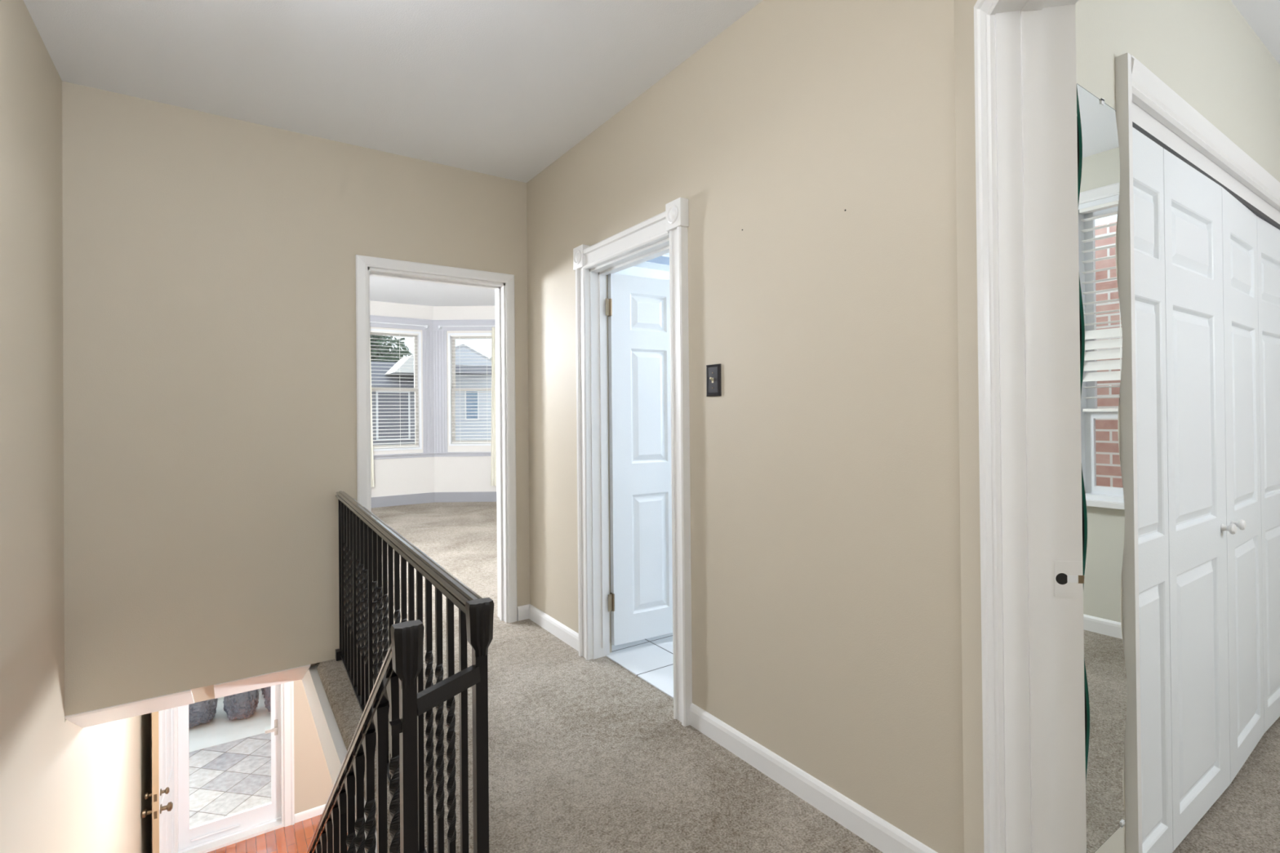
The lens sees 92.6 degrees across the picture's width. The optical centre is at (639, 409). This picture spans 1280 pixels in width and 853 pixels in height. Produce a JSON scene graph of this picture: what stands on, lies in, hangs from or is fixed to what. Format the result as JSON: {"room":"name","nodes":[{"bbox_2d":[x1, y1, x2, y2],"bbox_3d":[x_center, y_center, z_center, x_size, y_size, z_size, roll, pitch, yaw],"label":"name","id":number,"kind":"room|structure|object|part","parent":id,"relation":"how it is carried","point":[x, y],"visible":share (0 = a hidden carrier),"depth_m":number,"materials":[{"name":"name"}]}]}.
{"room":"upstairs hallway","nodes":[
{"label":"upstairs hallway","id":0,"kind":"room"},
{"bbox_2d":[0,0,151,852],"bbox_3d":[-1.956,1.411,1.745,0.120,5.734,9.914,0,0,-34],"label":"wall","id":1,"kind":"structure","parent":0,"point":[66,787],"depth_m":2.29,"materials":[{"name":"beige paint"}]},
{"bbox_2d":[141,707,174,852],"bbox_3d":[-4.230,3.307,5.433,0.210,2.000,0.866,0,0,-31],"label":"door","id":2,"kind":"structure","parent":1,"relation":"in","point":[162,811],"depth_m":5.24,"materials":[{"name":"white paint"}]},
{"bbox_3d":[-4.102,3.354,5.093,0.082,0.072,0.072,0,0,-31],"label":"knob","id":3,"kind":"part","parent":2,"relation":"part of","materials":[{"name":"gold metal"}]},
{"bbox_3d":[-4.094,3.214,5.099,0.060,0.053,0.053,0,0,-31],"label":"knob","id":4,"kind":"part","parent":2,"relation":"part of","materials":[{"name":"gold metal"}]},
{"bbox_3d":[-4.011,3.213,5.062,0.021,0.060,0.002,0,0,-31],"label":"latch plate","id":5,"kind":"part","parent":2,"relation":"part of","materials":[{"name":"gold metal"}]},
{"bbox_3d":[-4.009,3.353,5.061,0.021,0.060,0.002,0,0,-31],"label":"latch plate","id":6,"kind":"part","parent":2,"relation":"part of","materials":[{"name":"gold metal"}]},
{"bbox_3d":[-4.003,3.213,5.153,0.060,0.053,0.053,0,0,-31],"label":"knob","id":7,"kind":"part","parent":2,"relation":"part of","materials":[{"name":"gold metal"}]},
{"bbox_3d":[-3.993,3.353,5.158,0.082,0.072,0.072,0,0,-31],"label":"knob","id":8,"kind":"part","parent":2,"relation":"part of","materials":[{"name":"gold metal"}]},
{"bbox_2d":[150,679,333,852],"bbox_3d":[-2.624,2.854,7.180,4.880,2.920,0.150,0,0,-34],"label":"wall","id":9,"kind":"structure","parent":0,"point":[313,782],"depth_m":6.46,"materials":[{"name":"beige paint"}]},
{"bbox_2d":[177,684,280,852],"bbox_3d":[-4.129,3.302,6.177,0.860,1.980,0.066,0,0,-34],"label":"door","id":10,"kind":"structure","parent":9,"relation":"in","point":[224,827],"depth_m":6.13,"materials":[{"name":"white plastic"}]},
{"bbox_3d":[-3.833,3.320,6.360,0.115,0.160,0.036,0,0,-34],"label":"handle","id":11,"kind":"part","parent":10,"relation":"part of","materials":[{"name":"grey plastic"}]},
{"bbox_2d":[173,681,294,852],"bbox_3d":[-4.108,3.261,6.146,1.084,2.122,0.180,0,0,-34],"label":"trim","id":12,"kind":"structure","parent":9,"relation":"attached to","point":[286,690],"depth_m":6.34,"materials":[{"name":"white paint"}]},
{"bbox_2d":[294,804,325,823],"bbox_3d":[-2.121,4.266,7.407,3.605,0.088,0.014,0,0,-34],"label":"baseboard","id":13,"kind":"structure","parent":9,"relation":"attached to","point":[317,811],"depth_m":6.46,"materials":[{"name":"white paint"}]},
{"bbox_2d":[191,662,321,702],"bbox_3d":[0.084,1.458,3.104,4.980,0.216,9.864,0,0,-34],"label":"ceiling","id":14,"kind":"structure","parent":0,"point":[207,693],"depth_m":3.16,"materials":[{"name":"beige paint"}]},
{"bbox_2d":[207,814,347,852],"bbox_3d":[-0.796,4.307,4.419,4.980,0.050,6.484,0,0,-34],"label":"floor","id":15,"kind":"structure","parent":0,"point":[296,837],"depth_m":6.11,"materials":[{"name":"orange wood"}]},
{"bbox_2d":[62,80,529,715],"bbox_3d":[-1.608,-0.030,3.385,2.313,2.842,0.130,0,0,-34],"label":"wall","id":16,"kind":"structure","parent":0,"point":[210,364],"depth_m":3.00,"materials":[{"name":"beige paint"}]},
{"bbox_2d":[64,664,311,728],"bbox_3d":[-2.246,1.456,3.124,0.952,0.231,0.443,0,0,-34],"label":"trim","id":17,"kind":"structure","parent":16,"relation":"attached to","point":[100,716],"depth_m":3.04,"materials":[{"name":"white paint"}]},
{"bbox_2d":[302,664,377,852],"bbox_3d":[-1.139,1.466,2.389,0.055,0.185,2.860,0,0,-34],"label":"trim","id":18,"kind":"structure","parent":16,"relation":"attached to","point":[335,751],"depth_m":2.78,"materials":[{"name":"white paint"}]},
{"bbox_2d":[355,254,517,623],"bbox_3d":[-1.203,0.241,3.654,0.919,2.181,0.165,0,0,-34],"label":"trim","id":19,"kind":"structure","parent":16,"relation":"attached to","point":[503,284],"depth_m":3.81,"materials":[{"name":"white paint"}]},
{"bbox_2d":[517,604,529,621],"bbox_3d":[-0.735,1.284,3.877,0.087,0.088,0.014,0,0,-34],"label":"baseboard","id":20,"kind":"structure","parent":16,"relation":"attached to","point":[522,611],"depth_m":3.87,"materials":[{"name":"white paint"}]},
{"bbox_2d":[369,275,494,306],"bbox_3d":[-2.237,-1.624,6.486,4.980,0.100,5.793,0,0,-34],"label":"ceiling","id":21,"kind":"structure","parent":0,"point":[381,289],"depth_m":8.22,"materials":[{"name":"white paint"}]},
{"bbox_2d":[369,300,496,497],"bbox_3d":[-3.546,0.039,8.492,3.634,3.180,0.790,0,0,-34],"label":"wall","id":22,"kind":"structure","parent":0,"point":[402,476],"depth_m":9.12,"materials":[{"name":"white paint"}]},
{"bbox_2d":[369,328,422,451],"bbox_3d":[-3.684,-0.285,8.799,1.020,1.735,0.125,0,0,-34],"label":"window","id":23,"kind":"structure","parent":22,"relation":"in","point":[417,347],"depth_m":9.03,"materials":[{"name":"white plastic"}]},
{"bbox_3d":[-3.714,-0.700,8.840,0.960,0.845,0.030,0,0,-34],"label":"sash","id":24,"kind":"part","parent":23,"relation":"part of","materials":[{"name":"clear plastic"}]},
{"bbox_2d":[369,330,418,448],"bbox_3d":[-3.671,-0.300,8.779,0.950,1.695,0.052,0,0,-34],"label":"window blind","id":25,"kind":"object","parent":23,"relation":"attached to","point":[372,331],"visible":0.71,"depth_m":8.85,"materials":[{"name":"white plastic"}]},
{"bbox_3d":[-3.663,0.538,8.775,0.942,0.018,0.048,0,0,-34],"label":"rail","id":26,"kind":"part","parent":25,"relation":"part of","materials":[{"name":"white plastic"}]},
{"bbox_3d":[-3.484,-0.292,8.876,0.004,1.655,0.002,0,0,-34],"label":"ladder cord","id":27,"kind":"part","parent":25,"relation":"part of","materials":[{"name":"white fabric"}]},
{"bbox_3d":[-3.690,0.117,8.811,0.960,0.870,0.030,0,0,-34],"label":"sash","id":28,"kind":"part","parent":23,"relation":"part of","materials":[{"name":"clear plastic"}]},
{"bbox_2d":[369,321,428,328],"bbox_3d":[-3.617,-1.225,8.720,1.150,0.042,0.075,0,0,-34],"label":"curtain rod","id":29,"kind":"object","parent":22,"relation":"attached to","point":[425,326],"visible":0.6,"depth_m":8.81,"materials":[{"name":"white plastic"}]},
{"bbox_2d":[369,337,373,487],"bbox_3d":[-3.861,-0.068,8.510,0.290,2.300,0.043,0,0,-34],"label":"curtain","id":30,"kind":"object","parent":29,"relation":"hanging from","point":[371,429],"visible":0.09,"depth_m":8.58,"materials":[{"name":"white fabric"}]},
{"bbox_3d":[-3.603,-1.234,8.698,1.150,0.014,0.014,0,0,-34],"label":"rod","id":31,"kind":"part","parent":29,"relation":"part of","materials":[{"name":"white plastic"}]},
{"bbox_2d":[369,315,495,459],"bbox_3d":[-3.505,-0.322,8.429,3.500,2.040,0.707,0,0,-34],"label":"trim","id":32,"kind":"structure","parent":22,"relation":"attached to","point":[433,338],"depth_m":9.12,"materials":[{"name":"grey paint"}]},
{"bbox_2d":[371,491,496,507],"bbox_3d":[-3.496,1.305,8.430,3.500,0.148,0.685,0,0,-34],"label":"baseboard","id":33,"kind":"structure","parent":22,"relation":"attached to","point":[483,496],"depth_m":9.10,"materials":[{"name":"grey paint"}]},
{"bbox_2d":[438,325,495,328],"bbox_3d":[-2.492,-1.233,9.094,1.000,0.042,0.075,-1,0,0],"label":"curtain rod","id":34,"kind":"object","parent":22,"relation":"attached to","point":[439,326],"visible":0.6,"depth_m":9.06,"materials":[{"name":"white plastic"}]},
{"bbox_3d":[-2.492,-1.242,9.068,1.000,0.014,0.014,-1,0,0],"label":"rod","id":35,"kind":"part","parent":34,"relation":"part of","materials":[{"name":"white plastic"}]},
{"bbox_2d":[490,326,496,485],"bbox_3d":[-2.109,-0.053,9.066,0.225,2.355,0.043,-1,0,0],"label":"curtain","id":36,"kind":"object","parent":34,"relation":"hanging from","point":[493,464],"visible":0.3,"depth_m":9.07,"materials":[{"name":"white fabric"}]},
{"bbox_2d":[448,333,491,445],"bbox_3d":[-2.454,-0.309,9.201,0.820,1.685,0.125,-1,0,0],"label":"window","id":37,"kind":"structure","parent":22,"relation":"in","point":[451,356],"depth_m":9.20,"materials":[{"name":"white plastic"}]},
{"bbox_2d":[450,334,491,443],"bbox_3d":[-2.454,-0.325,9.178,0.750,1.645,0.052,-1,0,0],"label":"window blind","id":38,"kind":"object","parent":37,"relation":"attached to","point":[467,335],"visible":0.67,"depth_m":9.16,"materials":[{"name":"white plastic"}]},
{"bbox_3d":[-2.694,-0.312,9.151,0.004,1.605,0.002,-1,0,0],"label":"ladder cord","id":39,"kind":"part","parent":38,"relation":"part of","materials":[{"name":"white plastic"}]},
{"bbox_3d":[-2.447,0.489,9.174,0.742,0.018,0.048,-1,0,0],"label":"rail","id":40,"kind":"part","parent":38,"relation":"part of","materials":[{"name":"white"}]},
{"bbox_3d":[-2.289,-0.316,9.154,0.004,1.605,0.002,-1,0,0],"label":"ladder cord","id":41,"kind":"part","parent":38,"relation":"part of","materials":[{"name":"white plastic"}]},
{"bbox_3d":[-2.458,-0.704,9.251,0.760,0.835,0.030,-1,0,0],"label":"sash","id":42,"kind":"part","parent":37,"relation":"part of","materials":[{"name":"clear plastic"}]},
{"bbox_3d":[-2.451,0.088,9.216,0.760,0.830,0.030,-1,0,0],"label":"sash","id":43,"kind":"part","parent":37,"relation":"part of","materials":[{"name":"clear plastic"}]},
{"bbox_2d":[614,266,669,279],"bbox_3d":[0.857,0.002,3.657,2.066,2.620,2.320,0,0,-34],"label":"wall","id":44,"kind":"structure","parent":0,"point":[633,270],"depth_m":4.42,"materials":[{"name":"white paint"}]},
{"bbox_2d":[23,0,1279,182],"bbox_3d":[1.117,-1.536,1.563,4.980,0.100,6.097,0,0,-34],"label":"ceiling","id":45,"kind":"structure","parent":0,"point":[505,89],"depth_m":2.54,"materials":[{"name":"white paint"}]},
{"bbox_2d":[634,253,669,271],"bbox_3d":[0.853,-1.063,3.655,2.066,0.050,2.260,0,0,-34],"label":"ceiling","id":46,"kind":"structure","parent":0,"point":[648,265],"depth_m":4.38,"materials":[{"name":"white paint"}]},
{"bbox_2d":[645,254,669,266],"bbox_3d":[0.308,-1.025,4.282,0.650,0.008,0.210,0,0,-34],"label":"ceiling panel","id":47,"kind":"object","parent":46,"relation":"attached to","point":[664,260],"visible":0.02,"depth_m":4.19,"materials":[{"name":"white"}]},
{"bbox_2d":[526,0,964,852],"bbox_3d":[0.114,-0.077,2.803,0.121,2.785,2.772,0,0,-34],"label":"wall","id":48,"kind":"structure","parent":0,"point":[810,145],"depth_m":2.03,"materials":[{"name":"beige paint"}]},
{"bbox_2d":[573,197,692,726],"bbox_3d":[-0.022,0.219,2.961,0.180,2.195,0.941,0,0,-34],"label":"trim","id":49,"kind":"structure","parent":48,"relation":"attached to","point":[664,233],"depth_m":3.15,"materials":[{"name":"white paint"}]},
{"bbox_2d":[605,273,672,645],"bbox_3d":[0.152,0.263,3.467,0.776,2.000,0.050,0,0,-30],"label":"door","id":50,"kind":"structure","parent":48,"relation":"in","point":[640,599],"depth_m":3.37,"materials":[{"name":"white paint"}]},
{"bbox_2d":[706,364,721,396],"bbox_3d":[0.286,-0.117,2.425,0.022,0.126,0.082,0,0,-34],"label":"light switch","id":51,"kind":"object","parent":48,"relation":"attached to","point":[713,388],"visible":1,"depth_m":2.42,"materials":[{"name":"black"}]},
{"bbox_2d":[528,604,937,852],"bbox_3d":[0.072,1.270,2.758,0.014,0.088,2.772,0,0,-34],"label":"baseboard","id":52,"kind":"structure","parent":48,"relation":"attached to","point":[873,829],"depth_m":2.07,"materials":[{"name":"white paint"}]},
{"bbox_2d":[317,502,1279,852],"bbox_3d":[-0.462,1.357,3.904,4.980,0.074,11.800,0,0,-34],"label":"floor","id":53,"kind":"structure","parent":0,"point":[584,756],"depth_m":2.27,"materials":[{"name":"beige carpet"}]},
{"bbox_2d":[306,490,493,852],"bbox_3d":[-1.285,2.237,2.558,0.306,3.640,3.372,0,0,-33],"label":"stair railing","id":54,"kind":"object","parent":53,"relation":"on","point":[391,691],"visible":1,"depth_m":1.50,"materials":[{"name":"black"}]},
{"bbox_3d":[-1.598,0.901,3.271,0.022,0.864,0.022,0,0,-33],"label":"wall post","id":55,"kind":"part","parent":54,"relation":"part of","materials":[{"name":"black paint"}]},
{"bbox_3d":[-1.358,1.853,2.512,0.050,2.808,3.303,0,0,-34],"label":"handrail","id":56,"kind":"part","parent":54,"relation":"part of","materials":[{"name":"black"}]},
{"bbox_3d":[-0.969,1.286,2.294,0.022,0.012,2.343,0,0,-33],"label":"rail","id":57,"kind":"part","parent":54,"relation":"part of","materials":[{"name":"black paint"}]},
{"bbox_3d":[-0.430,0.988,1.142,0.026,1.045,0.026,0,0,-34],"label":"newel post","id":58,"kind":"part","parent":54,"relation":"part of","materials":[{"name":"black paint"}]},
{"bbox_3d":[-0.974,0.442,2.294,0.050,0.036,2.355,0,0,-33],"label":"handrail","id":59,"kind":"part","parent":54,"relation":"part of","materials":[{"name":"black"}]},
{"bbox_3d":[-0.341,0.889,1.310,0.027,0.842,0.027,0,0,-34],"label":"newel post","id":60,"kind":"part","parent":54,"relation":"part of","materials":[{"name":"black paint"}]},
{"bbox_2d":[953,0,984,852],"bbox_3d":[0.791,-0.094,0.967,0.138,2.784,1.310,-1,0,11],"label":"wall","id":61,"kind":"structure","parent":0,"point":[964,55],"depth_m":1.55,"materials":[{"name":"beige paint"}]},
{"bbox_2d":[973,0,1086,852],"bbox_3d":[0.789,0.179,0.950,0.183,2.238,0.910,-1,0,11],"label":"trim","id":62,"kind":"structure","parent":61,"relation":"attached to","point":[1032,577],"depth_m":1.33,"materials":[{"name":"white paint"}]},
{"bbox_3d":[0.924,0.365,1.319,0.053,0.077,0.002,-1,0,11],"label":"strike plate","id":63,"kind":"part","parent":62,"relation":"part of","materials":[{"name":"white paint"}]},
{"bbox_2d":[1075,0,1279,852],"bbox_3d":[1.870,-0.096,2.470,2.527,2.784,0.745,0,0,-34],"label":"wall","id":64,"kind":"structure","parent":0,"point":[1206,51],"depth_m":1.98,"materials":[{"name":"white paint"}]},
{"bbox_2d":[1076,83,1127,852],"bbox_3d":[1.082,0.136,1.456,0.260,1.753,0.040,0,0,-34],"label":"wall mirror","id":65,"kind":"object","parent":64,"relation":"attached to","point":[1105,688],"visible":0.78,"depth_m":1.43,"materials":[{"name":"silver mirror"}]},
{"bbox_2d":[1132,126,1236,852],"bbox_3d":[1.647,0.257,1.846,0.861,2.040,0.070,0,0,-34],"label":"door","id":66,"kind":"structure","parent":64,"relation":"in","point":[1183,527],"depth_m":1.84,"materials":[{"name":"white paint"}]},
{"bbox_3d":[1.967,0.396,2.042,0.036,0.036,0.036,0,0,-34],"label":"knob","id":67,"kind":"part","parent":66,"relation":"part of","materials":[{"name":"white paint"}]},
{"bbox_2d":[1115,52,1279,852],"bbox_3d":[2.103,0.181,2.205,2.083,2.224,0.118,0,0,-34],"label":"trim","id":68,"kind":"structure","parent":64,"relation":"attached to","point":[1144,103],"depth_m":1.59,"materials":[{"name":"white paint"}]},
{"bbox_2d":[1222,186,1279,783],"bbox_3d":[2.446,0.253,2.406,1.086,2.040,0.066,0,0,-36],"label":"door","id":69,"kind":"structure","parent":64,"relation":"in","point":[1251,244],"depth_m":2.33,"materials":[{"name":"white paint"}]},
{"bbox_3d":[2.067,0.396,2.111,0.036,0.036,0.037,0,0,-34],"label":"knob","id":70,"kind":"part","parent":69,"relation":"part of","materials":[{"name":"white paint"}]},
{"label":"outside","id":71,"kind":"structure","parent":0,"visible":0},
{"bbox_3d":[-28.697,5.844,59.941,140.000,0.100,108.500,0,0,-34],"label":"ground","id":72,"kind":"structure","parent":71,"visible":0},
{"bbox_2d":[369,334,413,362],"bbox_3d":[-22.309,-0.820,49.763,10.891,13.197,10.267,0,0,-34],"label":"tree","id":73,"kind":"object","parent":72,"relation":"on","point":[377,338],"visible":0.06,"depth_m":48.82,"materials":[{"name":"green plant"}]},
{"bbox_2d":[370,355,414,445],"bbox_3d":[-17.122,1.399,34.785,7.450,8.500,10.000,0,0,-34],"label":"house","id":74,"kind":"structure","parent":72,"relation":"on","point":[404,396],"depth_m":32.31,"materials":[{"name":"grey"}]},
{"bbox_3d":[-12.980,0.296,32.204,1.500,2.400,0.030,0,0,-34],"label":"pane","id":75,"kind":"part","parent":74,"relation":"part of","materials":[{"name":"grey"}]},
{"bbox_2d":[455,343,491,440],"bbox_3d":[-12.786,0.885,39.650,5.600,9.500,10.550,0,0,-34],"label":"house","id":76,"kind":"structure","parent":72,"relation":"on","point":[464,366],"depth_m":36.55,"materials":[{"name":"grey"}]},
{"bbox_3d":[-10.062,-0.296,36.618,0.670,1.640,0.030,0,0,-34],"label":"pane","id":77,"kind":"part","parent":76,"relation":"part of","materials":[{"name":"blue"}]},
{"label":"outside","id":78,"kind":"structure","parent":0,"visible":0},
{"bbox_2d":[188,690,271,751],"bbox_3d":[-5.293,4.620,9.318,6.900,0.301,1.550,0,0,-34],"label":"porch edge","id":79,"kind":"structure","parent":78,"point":[220,730],"depth_m":8.58,"materials":[{"name":"concrete"}]},
{"bbox_2d":[188,697,217,728],"bbox_3d":[-6.357,4.168,8.755,0.535,0.612,0.636,0,0,-34],"label":"trash bag","id":80,"kind":"object","parent":79,"relation":"on","point":[202,712],"visible":0.28,"depth_m":8.57,"materials":[{"name":"grey plastic"}]},
{"bbox_2d":[222,688,259,720],"bbox_3d":[-5.846,4.073,8.968,0.460,0.795,0.592,0,0,-34],"label":"trash bag","id":81,"kind":"object","parent":79,"relation":"on","point":[244,704],"visible":0.44,"depth_m":8.75,"materials":[{"name":"grey plastic"}]},
{"bbox_2d":[262,686,271,711],"bbox_3d":[-5.351,4.118,9.131,0.473,0.696,0.523,0,0,-34],"label":"trash bag","id":82,"kind":"object","parent":79,"relation":"on","point":[267,691],"visible":0.16,"depth_m":8.90,"materials":[{"name":"grey plastic"}]},
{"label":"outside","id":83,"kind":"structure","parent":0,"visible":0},
{"bbox_2d":[189,732,271,827],"bbox_3d":[-4.171,4.601,7.670,6.900,0.300,2.436,0,0,-34],"label":"floor","id":84,"kind":"structure","parent":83,"point":[233,777],"depth_m":7.39,"materials":[{"name":"tile"}]},
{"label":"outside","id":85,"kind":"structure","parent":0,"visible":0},
{"bbox_2d":[217,688,261,700],"bbox_3d":[-5.764,4.468,10.009,6.900,1.220,0.120,0,0,-34],"label":"wall","id":86,"kind":"structure","parent":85,"point":[220,698],"depth_m":9.46,"materials":[{"name":"paint"}]}
]}

